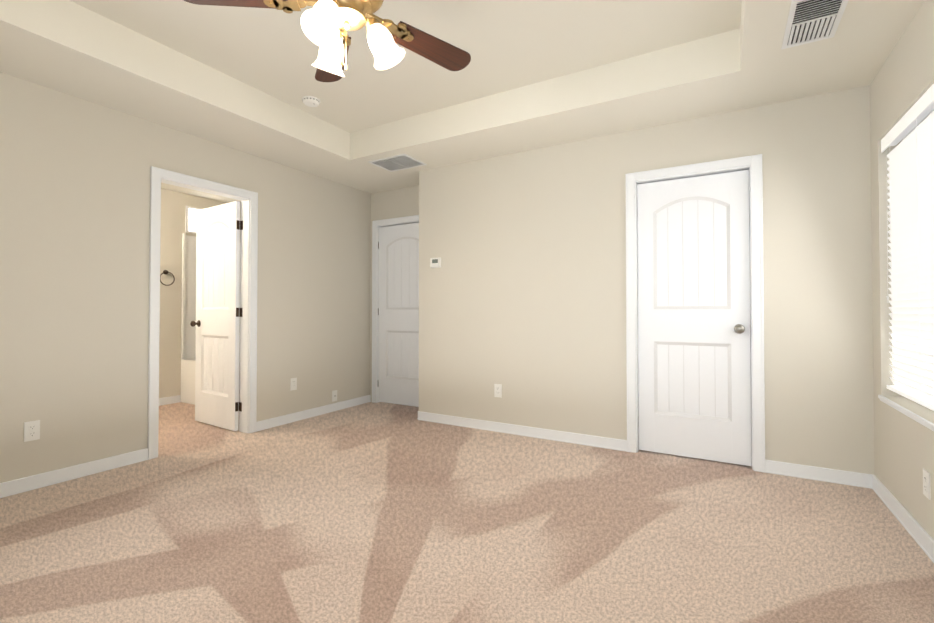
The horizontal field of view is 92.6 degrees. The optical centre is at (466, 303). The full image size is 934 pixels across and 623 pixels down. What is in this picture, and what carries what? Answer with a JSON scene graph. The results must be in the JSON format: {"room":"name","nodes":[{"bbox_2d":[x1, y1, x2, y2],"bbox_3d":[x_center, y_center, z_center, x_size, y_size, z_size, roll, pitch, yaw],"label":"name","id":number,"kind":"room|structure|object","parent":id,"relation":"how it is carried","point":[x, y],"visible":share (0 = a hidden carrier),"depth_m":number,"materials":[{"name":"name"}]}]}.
{"room":"empty bedroom","nodes":[
{"label":"empty bedroom","id":0,"kind":"room"},
{"bbox_2d":[0,72,370,482],"bbox_3d":[-2.395,-0.102,3.155,0.115,2.440,5.090,0,-1,30],"label":"wall","id":1,"kind":"structure","parent":0,"point":[74,240],"depth_m":3.03,"materials":[{"name":"beige paint"}]},
{"bbox_2d":[24,420,39,441],"bbox_3d":[-2.598,0.761,2.668,0.008,0.115,0.070,0,-1,30],"label":"electrical outlet","id":2,"kind":"object","parent":1,"relation":"attached to","point":[31,430],"visible":1,"depth_m":2.66,"materials":[{"name":"white plastic"}]},
{"bbox_2d":[0,448,147,497],"bbox_3d":[-2.911,1.062,2.112,0.017,0.083,2.506,0,-1,30],"label":"baseboard","id":3,"kind":"structure","parent":1,"relation":"attached to","point":[25,484],"depth_m":2.81,"materials":[{"name":"white wood"}]},
{"bbox_2d":[147,166,257,459],"bbox_3d":[-2.131,0.069,3.612,0.157,2.110,0.848,0,-1,30],"label":"door frame","id":4,"kind":"structure","parent":1,"relation":"attached to","point":[248,312],"depth_m":3.83,"materials":[{"name":"white wood"}]},
{"bbox_2d":[190,201,240,430],"bbox_3d":[-2.308,0.110,4.119,0.705,2.020,0.179,-1,-1,33],"label":"bathroom door","id":5,"kind":"structure","parent":1,"relation":"in","point":[217,402],"depth_m":4.09,"materials":[{"name":"white paint"}]},
{"bbox_2d":[290,378,296,390],"bbox_3d":[-1.664,0.774,4.288,0.008,0.115,0.070,0,-1,30],"label":"electrical outlet","id":6,"kind":"object","parent":1,"relation":"attached to","point":[293,383],"visible":1,"depth_m":4.28,"materials":[{"name":"white plastic"}]},
{"bbox_2d":[256,395,370,431],"bbox_3d":[-1.494,1.097,4.572,0.017,0.083,1.476,0,-1,30],"label":"baseboard","id":7,"kind":"structure","parent":1,"relation":"attached to","point":[289,418],"depth_m":4.44,"materials":[{"name":"white wood"}]},
{"bbox_2d":[332,390,336,401],"bbox_3d":[-1.401,0.981,4.737,0.014,0.115,0.070,0,-1,30],"label":"outlet","id":8,"kind":"object","parent":1,"relation":"attached to","point":[334,395],"visible":1,"depth_m":4.73,"materials":[{"name":"white plastic"}]},
{"bbox_2d":[159,189,240,397],"bbox_3d":[-3.458,-0.074,5.095,0.100,2.440,3.800,0,-1,30],"label":"wall","id":9,"kind":"structure","parent":0,"point":[174,204],"depth_m":5.12,"materials":[{"name":"beige paint"}]},
{"bbox_2d":[160,270,174,285],"bbox_3d":[-3.402,-0.291,5.054,0.042,0.181,0.160,0,-1,30],"label":"towel ring","id":10,"kind":"object","parent":9,"relation":"attached to","point":[165,272],"visible":1,"depth_m":5.05,"materials":[{"name":"brown metal"}]},
{"bbox_2d":[159,395,180,405],"bbox_3d":[-3.820,1.093,4.339,0.013,0.083,1.958,0,-1,30],"label":"baseboard","id":11,"kind":"structure","parent":9,"relation":"attached to","point":[169,400],"depth_m":5.08,"materials":[{"name":"white wood"}]},
{"bbox_2d":[185,206,200,233],"bbox_3d":[-3.204,-0.992,5.435,0.014,0.315,0.420,0,-1,30],"label":"bathroom window","id":12,"kind":"structure","parent":9,"relation":"in","point":[190,219],"depth_m":5.30,"materials":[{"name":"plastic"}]},
{"bbox_2d":[370,185,418,401],"bbox_3d":[-0.672,-0.075,5.033,0.995,2.440,0.115,0,-1,30],"label":"wall","id":13,"kind":"structure","parent":0,"point":[397,203],"depth_m":5.10,"materials":[{"name":"beige paint"}]},
{"bbox_2d":[372,215,418,402],"bbox_3d":[-0.677,0.089,5.022,0.908,2.110,0.137,0,-1,30],"label":"door frame","id":14,"kind":"structure","parent":13,"relation":"attached to","point":[376,224],"depth_m":5.17,"materials":[{"name":"white wood"}]},
{"bbox_2d":[378,223,418,406],"bbox_3d":[-0.690,0.122,5.006,0.768,2.020,0.179,0,-1,30],"label":"entry door","id":15,"kind":"structure","parent":13,"relation":"in","point":[398,308],"depth_m":5.04,"materials":[{"name":"white paint"}]},
{"bbox_2d":[70,0,741,132],"bbox_3d":[-0.561,-1.647,1.912,3.038,0.120,3.244,0,-1,30],"label":"ceiling","id":16,"kind":"structure","parent":0,"point":[506,45],"depth_m":2.69,"materials":[{"name":"paint"}]},
{"bbox_2d":[302,96,319,106],"bbox_3d":[-1.197,-1.546,3.432,0.132,0.040,0.132,0,-1,30],"label":"smoke detector","id":17,"kind":"object","parent":16,"relation":"attached to","point":[311,101],"visible":1,"depth_m":3.40,"materials":[{"name":"white plastic"}]},
{"bbox_2d":[184,0,470,81],"bbox_3d":[-0.464,-1.281,1.880,1.265,0.612,1.321,0,-1,30],"label":"ceiling fan","id":18,"kind":"object","parent":16,"relation":"hanging from","point":[326,25],"visible":1,"depth_m":1.92,"materials":[{"name":"brown metal"}]},
{"bbox_2d":[0,0,923,205],"bbox_3d":[-1.188,-1.511,2.771,6.676,0.367,5.595,0,-1,30],"label":"ceiling","id":19,"kind":"structure","parent":0,"point":[71,48],"depth_m":2.88,"materials":[{"name":"paint"}]},
{"bbox_2d":[368,154,426,171],"bbox_3d":[-0.646,-1.303,4.155,0.430,0.010,0.330,0,-1,30],"label":"ceiling vent","id":20,"kind":"object","parent":19,"relation":"in","point":[398,162],"visible":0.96,"depth_m":4.14,"materials":[{"name":"white metal"}]},
{"bbox_2d":[781,0,848,49],"bbox_3d":[1.631,-1.333,2.099,0.215,0.011,0.420,0,-1,30],"label":"ceiling vent","id":21,"kind":"object","parent":19,"relation":"in","point":[809,21],"visible":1,"depth_m":2.11,"materials":[{"name":"white metal"}]},
{"bbox_2d":[0,402,933,622],"bbox_3d":[-1.188,1.162,2.733,6.676,0.100,5.595,0,-1,30],"label":"floor","id":22,"kind":"structure","parent":0,"point":[378,512],"depth_m":2.10,"materials":[{"name":"carpet"}]},
{"bbox_2d":[180,233,239,404],"bbox_3d":[-2.619,0.169,5.679,0.763,1.970,1.537,0,-1,30],"label":"bathtub","id":23,"kind":"object","parent":22,"relation":"on","point":[188,316],"visible":0.25,"depth_m":5.25,"materials":[{"name":"plastic"}]},
{"bbox_2d":[419,85,874,474],"bbox_3d":[1.086,-0.096,3.551,3.533,2.440,0.115,0,-1,30],"label":"wall","id":24,"kind":"structure","parent":0,"point":[522,294],"depth_m":3.47,"materials":[{"name":"beige paint"}]},
{"bbox_2d":[430,257,440,267],"bbox_3d":[-0.303,-0.391,4.273,0.116,0.096,0.027,0,-1,30],"label":"thermostat","id":25,"kind":"object","parent":24,"relation":"attached to","point":[435,262],"visible":1,"depth_m":4.26,"materials":[{"name":"white plastic"}]},
{"bbox_2d":[494,384,501,397],"bbox_3d":[0.273,0.769,3.936,0.070,0.115,0.008,0,-1,30],"label":"electrical outlet","id":26,"kind":"object","parent":24,"relation":"attached to","point":[497,390],"visible":1,"depth_m":3.93,"materials":[{"name":"white plastic"}]},
{"bbox_2d":[417,411,626,451],"bbox_3d":[0.362,1.087,3.878,1.969,0.083,0.020,0,-1,30],"label":"baseboard","id":27,"kind":"structure","parent":24,"relation":"attached to","point":[562,436],"depth_m":3.77,"materials":[{"name":"white wood"}]},
{"bbox_2d":[637,170,750,465],"bbox_3d":[1.621,0.097,3.240,0.732,2.020,0.179,0,-1,30],"label":"closet door","id":28,"kind":"structure","parent":24,"relation":"in","point":[694,386],"depth_m":3.21,"materials":[{"name":"white paint"}]},
{"bbox_2d":[625,154,764,472],"bbox_3d":[1.619,0.064,3.230,0.872,2.110,0.137,0,-1,30],"label":"door frame","id":29,"kind":"structure","parent":24,"relation":"attached to","point":[752,164],"depth_m":3.07,"materials":[{"name":"white wood"}]},
{"bbox_2d":[765,460,867,487],"bbox_3d":[2.199,1.072,2.817,0.531,0.083,0.017,0,-1,30],"label":"baseboard","id":30,"kind":"structure","parent":24,"relation":"attached to","point":[850,478],"depth_m":2.81,"materials":[{"name":"white wood"}]},
{"bbox_2d":[870,0,933,539],"bbox_3d":[1.378,-0.137,0.680,0.160,2.440,4.569,0,-1,30],"label":"wall","id":31,"kind":"structure","parent":0,"point":[902,83],"depth_m":2.37,"materials":[{"name":"beige paint"}]},
{"bbox_2d":[868,474,933,562],"bbox_3d":[1.331,1.042,0.757,0.017,0.083,4.454,0,-1,30],"label":"baseboard","id":32,"kind":"structure","parent":31,"relation":"attached to","point":[919,534],"depth_m":2.20,"materials":[{"name":"white wood"}]},
{"bbox_2d":[878,109,933,430],"bbox_3d":[2.171,-0.199,2.078,0.162,1.497,1.074,0,-1,30],"label":"window","id":33,"kind":"structure","parent":31,"relation":"in","point":[915,417],"depth_m":2.19,"materials":[{"name":"white wood"}]},
{"bbox_2d":[881,84,933,410],"bbox_3d":[2.127,-0.234,2.103,0.108,1.418,1.034,0,-1,30],"label":"window blind","id":34,"kind":"object","parent":33,"relation":"attached to","point":[910,174],"visible":1,"depth_m":2.22,"materials":[{"name":"white plastic"}]},
{"bbox_2d":[923,469,930,499],"bbox_3d":[2.040,0.801,1.983,0.008,0.115,0.070,0,-1,30],"label":"electrical outlet","id":35,"kind":"object","parent":31,"relation":"attached to","point":[926,485],"visible":1,"depth_m":1.97,"materials":[{"name":"white plastic"}]}
]}

